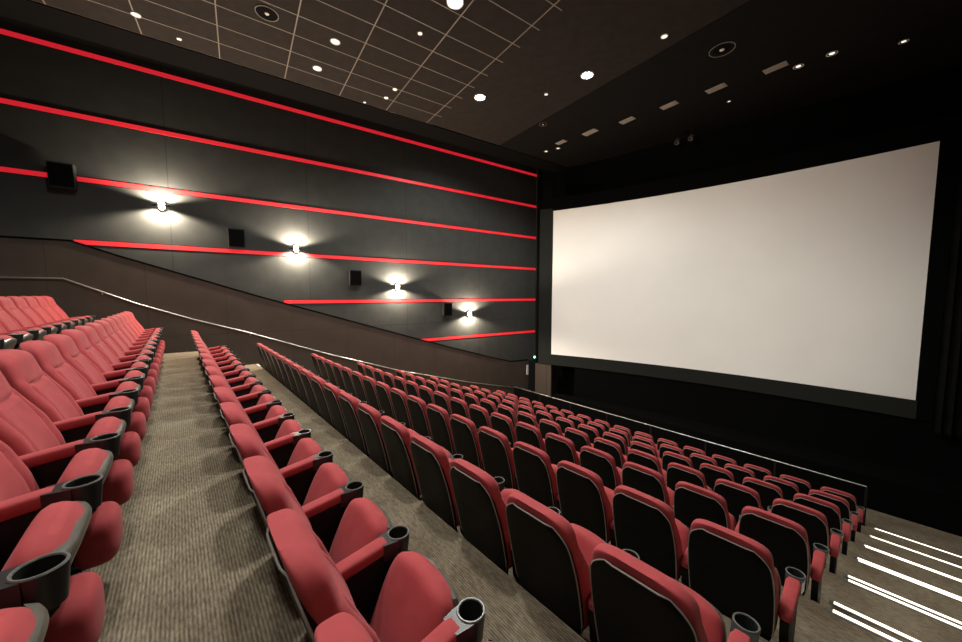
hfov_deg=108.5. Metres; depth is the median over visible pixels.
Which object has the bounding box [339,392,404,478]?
seat
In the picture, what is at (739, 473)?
seat
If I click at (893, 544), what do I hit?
step light
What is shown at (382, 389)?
seat
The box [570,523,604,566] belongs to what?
seat cushion
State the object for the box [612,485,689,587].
seat
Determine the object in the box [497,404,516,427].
seat
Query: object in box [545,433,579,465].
seat
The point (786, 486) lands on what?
cushion
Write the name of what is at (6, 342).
seat
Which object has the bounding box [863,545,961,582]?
step light
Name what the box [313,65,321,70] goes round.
recessed light
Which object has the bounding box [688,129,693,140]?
spotlight
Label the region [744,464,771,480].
seat
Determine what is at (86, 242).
led strip
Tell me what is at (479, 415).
seat
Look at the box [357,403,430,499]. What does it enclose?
seat
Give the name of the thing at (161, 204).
wall sconce
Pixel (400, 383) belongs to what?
seat
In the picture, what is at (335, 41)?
recessed light
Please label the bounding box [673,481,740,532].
seat
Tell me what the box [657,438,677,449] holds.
seat
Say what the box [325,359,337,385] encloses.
seat
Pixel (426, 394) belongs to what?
seat
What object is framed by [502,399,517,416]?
seat
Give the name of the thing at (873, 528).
step light
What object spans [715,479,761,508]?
cushion
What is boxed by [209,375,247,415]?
cushion
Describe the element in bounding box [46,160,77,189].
wall speaker
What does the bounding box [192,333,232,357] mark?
seat
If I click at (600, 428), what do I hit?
cushion
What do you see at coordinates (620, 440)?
seat
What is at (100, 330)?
cushion
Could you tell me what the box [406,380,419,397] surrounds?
seat
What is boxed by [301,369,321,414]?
cushion
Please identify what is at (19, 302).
cushion
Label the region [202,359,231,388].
cushion
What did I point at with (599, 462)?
seat
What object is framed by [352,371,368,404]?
seat
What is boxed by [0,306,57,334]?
seat
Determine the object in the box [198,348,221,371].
cushion
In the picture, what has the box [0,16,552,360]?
wall
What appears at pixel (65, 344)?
cushion
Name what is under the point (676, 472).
seat
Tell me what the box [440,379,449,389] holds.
seat
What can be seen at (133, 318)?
cushion
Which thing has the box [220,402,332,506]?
seat
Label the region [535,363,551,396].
wall
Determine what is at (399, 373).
seat
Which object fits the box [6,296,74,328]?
seat
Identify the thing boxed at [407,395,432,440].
seat
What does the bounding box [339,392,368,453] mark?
cushion
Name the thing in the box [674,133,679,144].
spotlight
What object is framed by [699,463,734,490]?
seat
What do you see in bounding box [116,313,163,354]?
seat
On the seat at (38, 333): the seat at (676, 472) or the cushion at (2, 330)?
the cushion at (2, 330)
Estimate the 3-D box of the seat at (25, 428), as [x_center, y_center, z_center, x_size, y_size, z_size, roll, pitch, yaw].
[-2.316,0.733,1.857,0.625,1.059,0.606,-4,6,-41]
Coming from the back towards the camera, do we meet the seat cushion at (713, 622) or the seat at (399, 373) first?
the seat at (399, 373)
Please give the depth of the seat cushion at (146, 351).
4.56 m
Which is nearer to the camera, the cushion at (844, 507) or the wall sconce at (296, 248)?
the cushion at (844, 507)
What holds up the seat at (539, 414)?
on the floor
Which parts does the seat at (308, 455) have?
armrest, panel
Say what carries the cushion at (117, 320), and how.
on the seat at (121, 327)
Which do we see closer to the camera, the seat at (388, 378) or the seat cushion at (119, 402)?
the seat cushion at (119, 402)
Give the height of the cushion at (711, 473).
0.740 m
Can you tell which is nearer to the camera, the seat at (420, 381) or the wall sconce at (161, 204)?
the wall sconce at (161, 204)
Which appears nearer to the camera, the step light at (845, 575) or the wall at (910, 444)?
the step light at (845, 575)
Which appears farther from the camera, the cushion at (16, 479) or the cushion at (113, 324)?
the cushion at (113, 324)
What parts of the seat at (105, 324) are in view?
armrest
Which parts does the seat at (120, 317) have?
armrest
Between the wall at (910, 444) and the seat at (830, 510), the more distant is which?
the wall at (910, 444)
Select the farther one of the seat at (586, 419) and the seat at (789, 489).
the seat at (586, 419)
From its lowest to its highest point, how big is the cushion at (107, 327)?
0.740 m
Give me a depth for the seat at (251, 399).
4.25 m
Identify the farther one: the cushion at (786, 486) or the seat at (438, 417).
the cushion at (786, 486)
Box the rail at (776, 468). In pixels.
[513,386,867,525]
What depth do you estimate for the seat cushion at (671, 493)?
4.19 m
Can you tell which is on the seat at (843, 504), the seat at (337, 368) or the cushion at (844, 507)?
the cushion at (844, 507)
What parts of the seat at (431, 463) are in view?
panel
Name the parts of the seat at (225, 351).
armrest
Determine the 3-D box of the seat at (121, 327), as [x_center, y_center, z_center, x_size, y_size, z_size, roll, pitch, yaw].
[-5.756,0.444,5.772,0.625,1.059,0.606,-4,6,-41]
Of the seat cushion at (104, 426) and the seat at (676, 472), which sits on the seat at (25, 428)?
the seat cushion at (104, 426)
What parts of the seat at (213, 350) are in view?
armrest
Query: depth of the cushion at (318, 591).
1.06 m
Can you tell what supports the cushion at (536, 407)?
on the seat at (536, 407)
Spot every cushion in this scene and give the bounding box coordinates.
[0,296,33,327]
[0,306,21,330]
[0,323,6,332]
[0,335,12,339]
[0,349,83,421]
[0,371,65,455]
[0,440,39,501]
[0,607,35,641]
[1,501,84,570]
[6,296,44,324]
[11,331,29,334]
[19,296,53,322]
[19,340,96,399]
[28,327,42,330]
[30,296,61,320]
[40,296,68,318]
[43,334,106,384]
[57,448,107,483]
[61,329,113,372]
[74,325,120,363]
[85,322,125,356]
[86,417,122,437]
[94,320,129,351]
[101,318,132,346]
[103,396,131,410]
[107,316,135,342]
[112,315,138,338]
[115,381,137,391]
[116,313,140,335]
[121,312,142,333]
[124,311,144,331]
[124,370,142,377]
[131,362,146,367]
[136,355,149,359]
[140,349,151,353]
[143,345,153,348]
[195,341,215,361]
[196,344,218,366]
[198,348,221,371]
[200,353,226,380]
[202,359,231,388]
[205,366,238,400]
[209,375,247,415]
[214,387,258,434]
[220,402,274,461]
[229,423,295,497]
[235,365,244,369]
[239,371,250,376]
[243,455,331,558]
[244,377,257,383]
[249,385,265,393]
[257,394,274,404]
[265,405,286,419]
[267,509,380,641]
[275,419,301,438]
[277,355,286,363]
[284,359,294,368]
[287,438,320,465]
[292,364,302,374]
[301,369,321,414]
[303,463,347,505]
[311,376,334,425]
[314,612,373,641]
[324,383,349,437]
[325,359,333,367]
[329,498,387,563]
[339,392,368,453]
[357,403,391,471]
[369,551,454,641]
[381,417,420,495]
[407,428,418,435]
[410,435,458,525]
[427,404,454,453]
[439,445,450,457]
[450,397,469,418]
[450,414,482,469]
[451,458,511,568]
[487,395,500,403]
[501,489,527,504]
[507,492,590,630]
[534,405,547,412]
[550,410,564,417]
[551,464,556,473]
[568,415,583,423]
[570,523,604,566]
[577,414,590,420]
[578,424,599,436]
[587,421,605,431]
[592,543,708,641]
[604,486,613,511]
[617,467,622,482]
[628,449,663,476]
[661,468,666,482]
[666,486,673,507]
[670,577,724,641]
[675,518,689,553]
[690,519,778,631]
[700,463,734,481]
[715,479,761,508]
[729,513,735,530]
[741,506,809,588]
[743,477,782,498]
[763,476,798,492]
[772,498,828,547]
[775,569,780,626]
[793,493,841,530]
[808,489,850,518]
[820,487,856,506]
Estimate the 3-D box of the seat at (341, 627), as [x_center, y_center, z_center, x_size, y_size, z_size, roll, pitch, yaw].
[-0.021,1.257,0.911,0.685,1.080,0.606,-4,6,-41]
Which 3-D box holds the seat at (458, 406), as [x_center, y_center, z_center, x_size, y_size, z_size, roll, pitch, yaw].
[-0.205,1.996,6.770,0.685,1.080,0.606,-4,6,-41]
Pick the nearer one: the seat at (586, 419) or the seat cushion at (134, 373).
the seat cushion at (134, 373)
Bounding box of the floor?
[70,351,961,641]
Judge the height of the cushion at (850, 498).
0.740 m
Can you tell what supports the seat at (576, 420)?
on the floor
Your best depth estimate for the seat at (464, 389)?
10.29 m
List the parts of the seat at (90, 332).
armrest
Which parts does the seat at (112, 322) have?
armrest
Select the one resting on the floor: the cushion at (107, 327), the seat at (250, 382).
the seat at (250, 382)
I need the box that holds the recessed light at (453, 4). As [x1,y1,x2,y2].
[447,0,463,9]
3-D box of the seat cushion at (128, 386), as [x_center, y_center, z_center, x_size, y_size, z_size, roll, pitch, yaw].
[-2.998,0.707,2.862,0.251,0.384,0.452,-4,6,-41]
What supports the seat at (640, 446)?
on the floor
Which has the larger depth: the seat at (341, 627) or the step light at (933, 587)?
the step light at (933, 587)
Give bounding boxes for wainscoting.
[0,237,527,395]
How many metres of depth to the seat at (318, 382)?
4.97 m
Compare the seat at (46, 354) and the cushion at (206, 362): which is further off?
the cushion at (206, 362)
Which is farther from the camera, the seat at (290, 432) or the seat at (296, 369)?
the seat at (296, 369)
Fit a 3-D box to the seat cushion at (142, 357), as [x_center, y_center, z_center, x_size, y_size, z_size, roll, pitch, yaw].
[-4.145,0.610,4.167,0.251,0.384,0.452,-4,6,-41]
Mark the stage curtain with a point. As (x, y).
(947, 407)
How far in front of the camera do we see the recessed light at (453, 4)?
6.49 m
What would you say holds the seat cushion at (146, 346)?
on the seat at (105, 324)
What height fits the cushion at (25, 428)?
0.740 m
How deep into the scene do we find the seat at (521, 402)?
10.20 m
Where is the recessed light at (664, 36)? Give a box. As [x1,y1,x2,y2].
[661,33,667,38]
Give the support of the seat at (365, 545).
on the floor
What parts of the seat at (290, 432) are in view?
armrest, panel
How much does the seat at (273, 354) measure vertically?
1.080 m
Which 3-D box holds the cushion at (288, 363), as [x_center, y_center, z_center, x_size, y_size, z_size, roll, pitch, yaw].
[-3.421,1.071,6.411,0.332,0.740,0.503,-4,6,-41]
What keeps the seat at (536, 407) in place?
on the floor
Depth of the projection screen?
10.02 m
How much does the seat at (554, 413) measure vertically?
1.080 m
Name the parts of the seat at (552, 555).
armrest, panel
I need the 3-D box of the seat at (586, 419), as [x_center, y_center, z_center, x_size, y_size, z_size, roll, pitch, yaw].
[3.252,3.293,10.366,0.685,1.080,0.606,-4,6,-41]
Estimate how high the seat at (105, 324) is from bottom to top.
1.059 m
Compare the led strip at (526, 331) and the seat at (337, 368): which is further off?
the led strip at (526, 331)
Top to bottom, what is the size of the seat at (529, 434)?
1.080 m
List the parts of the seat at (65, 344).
armrest, panel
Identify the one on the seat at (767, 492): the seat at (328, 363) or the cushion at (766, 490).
the cushion at (766, 490)
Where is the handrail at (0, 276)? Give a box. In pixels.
[0,276,523,388]
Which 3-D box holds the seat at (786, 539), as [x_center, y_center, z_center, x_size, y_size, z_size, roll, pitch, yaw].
[2.852,2.253,3.289,0.685,1.080,0.606,-4,6,-41]
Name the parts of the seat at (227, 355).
armrest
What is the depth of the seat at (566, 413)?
10.59 m
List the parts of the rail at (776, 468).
post, post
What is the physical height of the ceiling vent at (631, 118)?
0.028 m
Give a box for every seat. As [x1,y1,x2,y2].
[0,296,66,333]
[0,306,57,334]
[0,323,46,340]
[0,335,16,349]
[0,349,140,466]
[0,371,133,573]
[0,440,122,571]
[0,501,104,641]
[0,603,48,641]
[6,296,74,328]
[7,331,32,349]
[19,296,81,328]
[19,340,145,439]
[30,296,87,325]
[40,296,95,322]
[43,334,149,420]
[61,329,152,405]
[74,325,155,394]
[85,322,157,384]
[94,320,158,377]
[101,318,160,370]
[107,316,161,364]
[112,315,162,358]
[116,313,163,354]
[121,312,163,350]
[124,311,164,348]
[191,330,229,353]
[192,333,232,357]
[192,335,235,361]
[193,338,239,366]
[195,341,244,372]
[196,344,249,379]
[198,348,255,387]
[200,353,262,396]
[202,359,270,408]
[205,366,281,423]
[209,375,294,442]
[213,387,310,468]
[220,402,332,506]
[229,423,363,552]
[242,455,409,624]
[257,343,290,373]
[261,346,296,376]
[266,348,302,381]
[266,509,484,641]
[271,352,310,387]
[277,355,318,393]
[284,359,328,401]
[292,364,339,408]
[301,369,351,417]
[311,353,322,378]
[311,376,366,442]
[314,612,502,641]
[318,356,329,382]
[324,383,383,459]
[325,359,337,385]
[333,363,347,392]
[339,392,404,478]
[342,367,357,398]
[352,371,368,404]
[357,362,366,375]
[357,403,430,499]
[363,376,380,410]
[365,365,375,380]
[374,369,384,382]
[375,381,396,420]
[380,417,462,503]
[383,372,395,388]
[390,388,412,429]
[394,376,407,395]
[396,370,405,380]
[405,373,414,381]
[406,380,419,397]
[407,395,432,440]
[410,435,504,539]
[415,376,425,385]
[419,385,434,405]
[426,380,437,393]
[427,404,478,455]
[430,376,439,384]
[433,391,451,417]
[437,384,450,399]
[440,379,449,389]
[450,383,460,390]
[450,388,463,399]
[450,397,490,418]
[450,414,510,470]
[450,458,560,585]
[461,386,473,394]
[464,393,479,408]
[469,404,491,428]
[470,385,479,393]
[474,390,486,401]
[478,426,518,490]
[480,398,497,415]
[481,388,491,397]
[487,395,500,407]
[490,412,516,447]
[492,392,503,403]
[496,390,505,398]
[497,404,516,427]
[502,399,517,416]
[505,396,518,408]
[505,492,639,641]
[507,393,518,403]
[513,441,561,515]
[515,422,545,452]
[517,411,538,428]
[518,400,532,408]
[518,405,535,416]
[519,397,530,403]
[532,401,543,407]
[533,405,547,415]
[536,410,553,424]
[539,419,563,438]
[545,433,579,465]
[546,405,557,413]
[550,410,564,421]
[555,417,575,432]
[556,460,616,546]
[561,409,573,418]
[564,427,592,451]
[568,415,583,428]
[577,414,590,424]
[577,424,599,443]
[580,446,622,490]
[587,421,605,437]
[590,543,760,641]
[593,437,626,468]
[594,419,610,431]
[602,432,629,455]
[609,428,631,446]
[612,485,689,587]
[614,425,632,440]
[622,462,673,512]
[627,449,666,485]
[630,441,661,467]
[632,435,658,456]
[634,431,656,448]
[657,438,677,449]
[659,444,683,458]
[662,451,693,471]
[666,462,712,490]
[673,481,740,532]
[683,446,705,458]
[688,519,805,641]
[690,453,717,470]
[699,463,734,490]
[712,454,736,467]
[713,479,771,524]
[724,463,755,484]
[738,506,829,603]
[742,477,792,510]
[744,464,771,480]
[763,476,798,500]
[771,498,843,573]
[779,474,810,494]
[793,493,852,555]
[808,489,859,541]
[820,487,864,532]
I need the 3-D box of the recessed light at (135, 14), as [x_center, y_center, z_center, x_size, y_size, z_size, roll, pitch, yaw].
[-6.708,-5.953,6.732,0.150,0.018,0.150,-3,5,-35]
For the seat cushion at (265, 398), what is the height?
0.384 m
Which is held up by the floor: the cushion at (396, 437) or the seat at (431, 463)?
the seat at (431, 463)
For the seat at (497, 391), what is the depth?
12.67 m
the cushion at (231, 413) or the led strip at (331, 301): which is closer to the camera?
the cushion at (231, 413)
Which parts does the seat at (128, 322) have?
armrest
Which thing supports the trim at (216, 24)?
attached to the ceiling at (606, 38)
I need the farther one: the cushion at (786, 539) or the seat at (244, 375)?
the seat at (244, 375)
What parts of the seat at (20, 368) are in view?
armrest, panel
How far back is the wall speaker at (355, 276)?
10.64 m
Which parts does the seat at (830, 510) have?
panel, armrest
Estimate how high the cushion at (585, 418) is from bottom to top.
0.740 m
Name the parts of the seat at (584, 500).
armrest, panel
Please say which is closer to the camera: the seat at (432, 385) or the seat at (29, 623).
the seat at (29, 623)
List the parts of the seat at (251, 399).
armrest, panel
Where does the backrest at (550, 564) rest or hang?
on the seat at (552, 555)
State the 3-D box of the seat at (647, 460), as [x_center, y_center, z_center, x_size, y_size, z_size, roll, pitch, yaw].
[2.666,2.489,5.385,0.685,1.080,0.606,-4,6,-41]
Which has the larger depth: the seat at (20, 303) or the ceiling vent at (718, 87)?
the ceiling vent at (718, 87)
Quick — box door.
[528,360,534,392]
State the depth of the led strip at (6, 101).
8.74 m
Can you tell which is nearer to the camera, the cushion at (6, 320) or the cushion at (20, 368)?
the cushion at (20, 368)
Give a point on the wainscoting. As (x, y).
(134, 281)
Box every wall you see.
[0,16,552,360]
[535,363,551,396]
[552,64,961,396]
[574,367,961,481]
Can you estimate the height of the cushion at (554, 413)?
0.740 m
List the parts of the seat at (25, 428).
armrest, panel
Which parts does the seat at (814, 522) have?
panel, armrest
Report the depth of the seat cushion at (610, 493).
3.47 m
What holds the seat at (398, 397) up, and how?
on the floor
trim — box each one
[0,0,570,172]
[0,235,528,361]
[32,0,561,124]
[535,169,542,362]
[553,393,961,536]
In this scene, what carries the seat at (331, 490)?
on the floor
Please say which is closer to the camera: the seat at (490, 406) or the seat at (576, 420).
the seat at (490, 406)
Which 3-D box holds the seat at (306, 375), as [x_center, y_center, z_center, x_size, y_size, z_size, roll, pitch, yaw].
[-2.507,1.299,5.625,0.685,1.080,0.606,-4,6,-41]
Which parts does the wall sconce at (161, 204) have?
shade plate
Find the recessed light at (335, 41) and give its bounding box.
[330,38,339,44]
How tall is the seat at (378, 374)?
1.080 m
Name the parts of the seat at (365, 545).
armrest, panel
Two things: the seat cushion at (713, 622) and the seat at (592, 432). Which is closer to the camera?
the seat cushion at (713, 622)
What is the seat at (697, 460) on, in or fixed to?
on the floor
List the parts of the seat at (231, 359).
armrest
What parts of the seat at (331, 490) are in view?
armrest, panel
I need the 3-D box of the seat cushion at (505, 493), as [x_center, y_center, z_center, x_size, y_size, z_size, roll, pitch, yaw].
[0.274,1.571,2.734,0.251,0.384,0.452,-4,6,-41]
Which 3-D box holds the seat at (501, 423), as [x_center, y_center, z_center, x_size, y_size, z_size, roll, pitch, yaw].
[0.559,2.060,5.900,0.685,1.080,0.606,-4,6,-41]
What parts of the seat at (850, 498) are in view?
panel, armrest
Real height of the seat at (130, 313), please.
1.059 m
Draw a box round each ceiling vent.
[555,139,566,144]
[582,129,598,135]
[619,116,635,123]
[659,101,678,109]
[705,83,727,93]
[763,61,788,73]
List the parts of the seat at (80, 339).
armrest, panel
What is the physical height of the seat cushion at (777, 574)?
0.384 m
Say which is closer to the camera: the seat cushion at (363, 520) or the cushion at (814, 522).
the seat cushion at (363, 520)
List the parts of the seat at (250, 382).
armrest, panel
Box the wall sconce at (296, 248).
[289,245,302,251]
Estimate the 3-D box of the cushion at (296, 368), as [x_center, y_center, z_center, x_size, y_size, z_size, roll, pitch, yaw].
[-3.039,1.103,5.976,0.332,0.740,0.503,-4,6,-41]
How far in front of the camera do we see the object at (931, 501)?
8.02 m
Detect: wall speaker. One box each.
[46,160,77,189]
[228,228,245,247]
[348,270,361,285]
[442,302,452,315]
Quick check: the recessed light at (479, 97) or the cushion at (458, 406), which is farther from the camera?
the recessed light at (479, 97)
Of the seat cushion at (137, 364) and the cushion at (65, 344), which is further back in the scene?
the seat cushion at (137, 364)
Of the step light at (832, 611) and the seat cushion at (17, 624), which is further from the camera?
the step light at (832, 611)
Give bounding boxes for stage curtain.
[931,120,961,436]
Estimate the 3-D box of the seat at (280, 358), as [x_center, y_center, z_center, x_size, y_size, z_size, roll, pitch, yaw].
[-3.653,1.203,6.930,0.685,1.080,0.606,-4,6,-41]
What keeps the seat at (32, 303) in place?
on the floor
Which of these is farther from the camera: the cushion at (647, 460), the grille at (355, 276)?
the grille at (355, 276)
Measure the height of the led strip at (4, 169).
0.124 m
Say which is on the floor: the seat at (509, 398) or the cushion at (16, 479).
the seat at (509, 398)
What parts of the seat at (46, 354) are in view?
armrest, panel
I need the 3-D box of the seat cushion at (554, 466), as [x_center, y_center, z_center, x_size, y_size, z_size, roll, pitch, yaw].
[0.851,1.871,3.960,0.251,0.384,0.452,-4,6,-41]
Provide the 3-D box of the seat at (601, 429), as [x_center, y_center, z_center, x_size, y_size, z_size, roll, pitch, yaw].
[3.057,3.025,8.706,0.685,1.080,0.606,-4,6,-41]
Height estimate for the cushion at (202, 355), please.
0.740 m
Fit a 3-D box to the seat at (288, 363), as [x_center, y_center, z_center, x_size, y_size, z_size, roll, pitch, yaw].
[-3.271,1.235,6.495,0.685,1.080,0.606,-4,6,-41]
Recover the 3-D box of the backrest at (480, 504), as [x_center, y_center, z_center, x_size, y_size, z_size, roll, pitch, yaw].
[0.018,1.360,2.495,0.332,0.740,0.503,-4,6,-41]
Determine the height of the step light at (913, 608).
0.010 m
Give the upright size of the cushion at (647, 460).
0.740 m
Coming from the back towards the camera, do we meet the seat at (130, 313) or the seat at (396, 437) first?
the seat at (130, 313)
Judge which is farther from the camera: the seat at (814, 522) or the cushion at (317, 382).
the cushion at (317, 382)
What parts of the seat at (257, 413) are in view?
armrest, panel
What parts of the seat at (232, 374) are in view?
armrest, panel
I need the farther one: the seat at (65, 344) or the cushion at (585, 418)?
the cushion at (585, 418)
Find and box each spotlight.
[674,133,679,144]
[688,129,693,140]
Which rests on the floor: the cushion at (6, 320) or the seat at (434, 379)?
the seat at (434, 379)
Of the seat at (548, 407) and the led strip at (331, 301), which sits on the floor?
the seat at (548, 407)
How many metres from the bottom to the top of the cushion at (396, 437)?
0.740 m
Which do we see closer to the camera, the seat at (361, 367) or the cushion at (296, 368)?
the cushion at (296, 368)
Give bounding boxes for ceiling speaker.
[255,4,278,21]
[709,41,735,57]
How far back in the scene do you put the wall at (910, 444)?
9.93 m
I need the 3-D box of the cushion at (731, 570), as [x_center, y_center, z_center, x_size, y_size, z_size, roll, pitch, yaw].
[1.743,1.756,2.415,0.332,0.740,0.503,-4,6,-41]
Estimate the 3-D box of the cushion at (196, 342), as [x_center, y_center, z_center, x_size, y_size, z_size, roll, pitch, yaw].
[-4.757,0.707,6.048,0.332,0.740,0.503,-4,6,-41]
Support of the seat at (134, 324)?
on the floor
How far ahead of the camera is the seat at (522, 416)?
6.88 m
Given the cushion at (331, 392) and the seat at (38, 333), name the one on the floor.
the seat at (38, 333)
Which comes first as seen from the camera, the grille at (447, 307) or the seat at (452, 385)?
the seat at (452, 385)
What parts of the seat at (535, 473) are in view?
panel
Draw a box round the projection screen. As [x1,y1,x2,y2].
[538,113,961,421]
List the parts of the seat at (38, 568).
panel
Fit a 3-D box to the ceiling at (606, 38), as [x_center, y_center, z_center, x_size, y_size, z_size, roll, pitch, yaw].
[1.259,-6.021,6.172,20.200,0.200,11.300,-3,5,-35]
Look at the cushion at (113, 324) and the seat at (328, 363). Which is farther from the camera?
the seat at (328, 363)
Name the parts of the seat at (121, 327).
armrest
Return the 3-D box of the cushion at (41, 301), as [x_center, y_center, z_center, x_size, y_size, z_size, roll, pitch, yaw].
[-8.016,-0.093,6.416,0.332,0.740,0.503,-4,6,-41]
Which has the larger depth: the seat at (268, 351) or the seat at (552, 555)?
the seat at (268, 351)
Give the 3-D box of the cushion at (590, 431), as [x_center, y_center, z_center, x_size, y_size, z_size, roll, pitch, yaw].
[2.329,2.561,7.396,0.332,0.740,0.503,-4,6,-41]
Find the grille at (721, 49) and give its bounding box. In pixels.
[713,44,730,54]
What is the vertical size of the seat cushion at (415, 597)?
0.384 m
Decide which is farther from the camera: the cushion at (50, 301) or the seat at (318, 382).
the cushion at (50, 301)
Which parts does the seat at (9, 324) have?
armrest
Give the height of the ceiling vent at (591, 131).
0.028 m
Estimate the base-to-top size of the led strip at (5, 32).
0.124 m
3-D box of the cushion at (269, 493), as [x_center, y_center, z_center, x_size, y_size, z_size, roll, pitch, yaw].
[-0.935,1.028,1.697,0.332,0.740,0.503,-4,6,-41]
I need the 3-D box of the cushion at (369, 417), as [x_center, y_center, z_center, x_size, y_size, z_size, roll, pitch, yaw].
[-1.128,1.264,3.800,0.332,0.740,0.503,-4,6,-41]
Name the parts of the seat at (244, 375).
armrest, panel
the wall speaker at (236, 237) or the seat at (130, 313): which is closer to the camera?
the seat at (130, 313)
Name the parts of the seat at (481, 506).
panel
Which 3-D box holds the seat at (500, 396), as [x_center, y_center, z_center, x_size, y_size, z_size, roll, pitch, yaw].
[0.764,2.832,11.316,0.685,1.080,0.606,-4,6,-41]
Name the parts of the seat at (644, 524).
armrest, panel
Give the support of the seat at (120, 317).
on the floor
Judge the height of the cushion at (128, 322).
0.740 m
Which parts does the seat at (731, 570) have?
panel, armrest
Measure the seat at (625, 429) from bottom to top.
1.080 m
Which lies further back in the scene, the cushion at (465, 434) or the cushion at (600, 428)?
the cushion at (600, 428)
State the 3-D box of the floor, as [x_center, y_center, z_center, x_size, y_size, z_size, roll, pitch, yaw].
[0.270,2.501,6.728,22.497,4.420,12.189,-3,5,-35]
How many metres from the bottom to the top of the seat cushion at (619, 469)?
0.384 m
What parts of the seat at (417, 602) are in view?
armrest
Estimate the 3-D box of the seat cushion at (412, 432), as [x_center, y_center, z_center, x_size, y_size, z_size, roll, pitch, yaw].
[-0.873,1.475,4.040,0.251,0.384,0.452,-4,6,-41]
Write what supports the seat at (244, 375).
on the floor
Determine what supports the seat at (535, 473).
on the floor
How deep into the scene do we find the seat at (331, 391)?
4.54 m
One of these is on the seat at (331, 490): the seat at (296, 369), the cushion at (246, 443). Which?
the cushion at (246, 443)
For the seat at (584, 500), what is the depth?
3.17 m
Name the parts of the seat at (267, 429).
armrest, panel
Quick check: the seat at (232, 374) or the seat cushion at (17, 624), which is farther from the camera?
the seat at (232, 374)
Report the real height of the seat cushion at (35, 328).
0.384 m
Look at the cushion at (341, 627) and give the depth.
0.82 m
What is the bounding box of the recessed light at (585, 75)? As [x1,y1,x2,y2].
[580,71,593,79]
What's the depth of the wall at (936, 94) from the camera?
10.43 m
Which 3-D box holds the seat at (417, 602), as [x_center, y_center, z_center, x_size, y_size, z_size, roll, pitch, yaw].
[-0.403,1.225,1.346,0.685,1.080,0.606,-4,6,-41]
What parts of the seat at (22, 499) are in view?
armrest, panel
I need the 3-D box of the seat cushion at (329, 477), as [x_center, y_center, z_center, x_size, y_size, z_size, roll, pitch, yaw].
[-1.062,1.207,2.372,0.251,0.384,0.452,-4,6,-41]
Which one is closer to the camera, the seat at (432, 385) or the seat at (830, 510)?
the seat at (830, 510)
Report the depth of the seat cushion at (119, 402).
2.40 m
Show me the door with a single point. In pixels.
(531, 363)
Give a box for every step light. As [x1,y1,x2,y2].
[827,607,900,641]
[829,599,920,641]
[844,574,961,625]
[844,578,961,630]
[854,556,961,598]
[855,558,961,602]
[862,544,961,580]
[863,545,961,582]
[868,535,961,568]
[873,528,961,558]
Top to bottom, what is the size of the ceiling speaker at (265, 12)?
0.030 m
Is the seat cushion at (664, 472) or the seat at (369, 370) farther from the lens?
the seat at (369, 370)
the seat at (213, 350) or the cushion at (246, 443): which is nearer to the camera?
the cushion at (246, 443)
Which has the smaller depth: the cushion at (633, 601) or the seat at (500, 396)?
the cushion at (633, 601)
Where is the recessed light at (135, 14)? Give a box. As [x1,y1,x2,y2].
[130,11,140,17]
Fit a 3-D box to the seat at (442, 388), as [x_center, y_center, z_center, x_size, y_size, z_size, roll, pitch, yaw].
[-0.774,2.200,9.301,0.685,1.080,0.606,-4,6,-41]
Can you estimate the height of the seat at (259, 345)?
1.080 m
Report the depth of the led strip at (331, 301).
11.62 m
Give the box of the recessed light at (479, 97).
[474,94,485,100]
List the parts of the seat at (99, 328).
armrest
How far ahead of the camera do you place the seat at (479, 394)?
9.85 m
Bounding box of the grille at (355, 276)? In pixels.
[350,271,360,284]
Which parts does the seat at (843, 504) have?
panel, armrest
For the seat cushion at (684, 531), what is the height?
0.384 m
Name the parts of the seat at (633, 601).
armrest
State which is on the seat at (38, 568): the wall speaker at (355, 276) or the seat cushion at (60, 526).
the seat cushion at (60, 526)
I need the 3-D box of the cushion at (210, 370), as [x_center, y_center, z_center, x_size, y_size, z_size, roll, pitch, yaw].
[-2.846,0.868,3.873,0.332,0.740,0.503,-4,6,-41]
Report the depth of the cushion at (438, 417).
4.89 m
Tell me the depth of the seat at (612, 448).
5.56 m
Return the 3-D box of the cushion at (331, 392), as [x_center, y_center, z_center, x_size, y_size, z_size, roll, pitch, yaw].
[-1.892,1.199,4.670,0.332,0.740,0.503,-4,6,-41]
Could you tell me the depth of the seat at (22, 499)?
1.49 m
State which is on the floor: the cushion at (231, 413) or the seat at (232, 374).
the seat at (232, 374)
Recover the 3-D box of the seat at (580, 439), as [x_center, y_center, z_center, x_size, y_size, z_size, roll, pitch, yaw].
[1.901,2.425,6.255,0.685,1.080,0.606,-4,6,-41]
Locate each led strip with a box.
[0,28,536,176]
[0,97,535,207]
[0,166,535,238]
[73,239,535,270]
[284,298,534,303]
[422,330,534,340]
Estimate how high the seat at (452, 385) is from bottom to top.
1.080 m
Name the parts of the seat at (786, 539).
panel, armrest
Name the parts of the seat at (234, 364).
armrest, panel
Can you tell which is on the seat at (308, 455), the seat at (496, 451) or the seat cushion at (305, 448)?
the seat cushion at (305, 448)
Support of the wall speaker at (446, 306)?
attached to the wall at (30, 72)
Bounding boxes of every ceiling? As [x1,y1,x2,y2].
[34,0,749,144]
[499,0,961,167]
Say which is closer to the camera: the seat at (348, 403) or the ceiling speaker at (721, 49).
the seat at (348, 403)
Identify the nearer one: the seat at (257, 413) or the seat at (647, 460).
the seat at (257, 413)
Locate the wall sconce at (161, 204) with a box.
[152,201,171,209]
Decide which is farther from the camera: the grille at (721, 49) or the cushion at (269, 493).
the grille at (721, 49)
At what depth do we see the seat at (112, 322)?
5.24 m
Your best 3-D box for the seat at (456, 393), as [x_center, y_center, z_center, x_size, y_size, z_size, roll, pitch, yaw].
[-0.392,2.232,8.866,0.685,1.080,0.606,-4,6,-41]
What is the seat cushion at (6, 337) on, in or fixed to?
on the seat at (6, 342)
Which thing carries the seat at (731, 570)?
on the floor
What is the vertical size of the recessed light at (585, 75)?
0.018 m

